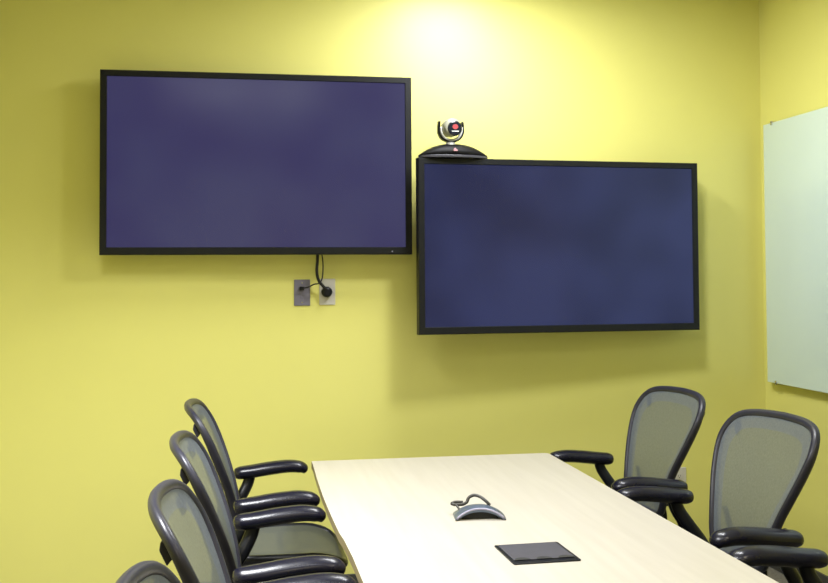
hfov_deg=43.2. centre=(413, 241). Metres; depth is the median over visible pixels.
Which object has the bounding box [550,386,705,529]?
office chair
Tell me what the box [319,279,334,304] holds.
wall outlet
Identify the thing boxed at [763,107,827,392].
board
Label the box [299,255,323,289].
cable
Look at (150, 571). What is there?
office chair
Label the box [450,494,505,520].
table microphone
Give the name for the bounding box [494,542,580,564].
hatch
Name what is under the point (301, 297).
wall outlet
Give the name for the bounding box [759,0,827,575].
wall
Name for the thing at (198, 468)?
office chair
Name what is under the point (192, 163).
television
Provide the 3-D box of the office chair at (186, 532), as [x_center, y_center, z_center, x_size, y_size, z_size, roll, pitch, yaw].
[-0.287,1.100,2.454,0.656,1.047,0.766,0,-2,-9]
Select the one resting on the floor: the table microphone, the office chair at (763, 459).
the office chair at (763, 459)
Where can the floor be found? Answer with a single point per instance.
(773, 574)
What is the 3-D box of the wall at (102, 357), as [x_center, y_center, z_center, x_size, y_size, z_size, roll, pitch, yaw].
[-0.369,0.180,5.273,4.732,3.080,0.100,0,-2,-10]
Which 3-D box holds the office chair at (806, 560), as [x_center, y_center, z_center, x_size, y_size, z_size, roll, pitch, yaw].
[1.180,1.102,2.755,0.656,1.047,0.766,0,-2,-14]
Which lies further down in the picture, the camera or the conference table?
the conference table
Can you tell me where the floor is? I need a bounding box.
[767,567,787,582]
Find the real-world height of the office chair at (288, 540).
1.047 m
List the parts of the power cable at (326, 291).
cord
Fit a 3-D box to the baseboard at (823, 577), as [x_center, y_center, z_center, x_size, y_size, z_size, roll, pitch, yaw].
[2.510,1.536,1.805,0.012,0.100,7.600,0,-2,-10]
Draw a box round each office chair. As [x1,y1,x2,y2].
[116,560,180,582]
[148,479,356,582]
[169,430,345,582]
[184,398,347,566]
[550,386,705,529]
[617,409,819,582]
[728,545,827,582]
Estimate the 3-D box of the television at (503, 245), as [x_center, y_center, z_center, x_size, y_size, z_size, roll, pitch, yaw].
[0.724,0.026,5.303,1.483,0.859,0.185,0,-2,-13]
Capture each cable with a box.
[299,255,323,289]
[315,255,331,296]
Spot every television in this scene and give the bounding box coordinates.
[99,69,411,254]
[416,157,699,334]
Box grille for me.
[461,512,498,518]
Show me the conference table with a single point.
(393, 520)
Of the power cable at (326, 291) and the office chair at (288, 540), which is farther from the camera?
the power cable at (326, 291)
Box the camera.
[418,118,487,158]
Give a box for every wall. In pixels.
[0,0,765,582]
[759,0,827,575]
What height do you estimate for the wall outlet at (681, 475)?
0.130 m
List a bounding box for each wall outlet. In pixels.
[294,279,309,305]
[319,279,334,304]
[675,467,685,481]
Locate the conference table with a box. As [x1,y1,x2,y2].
[311,453,778,582]

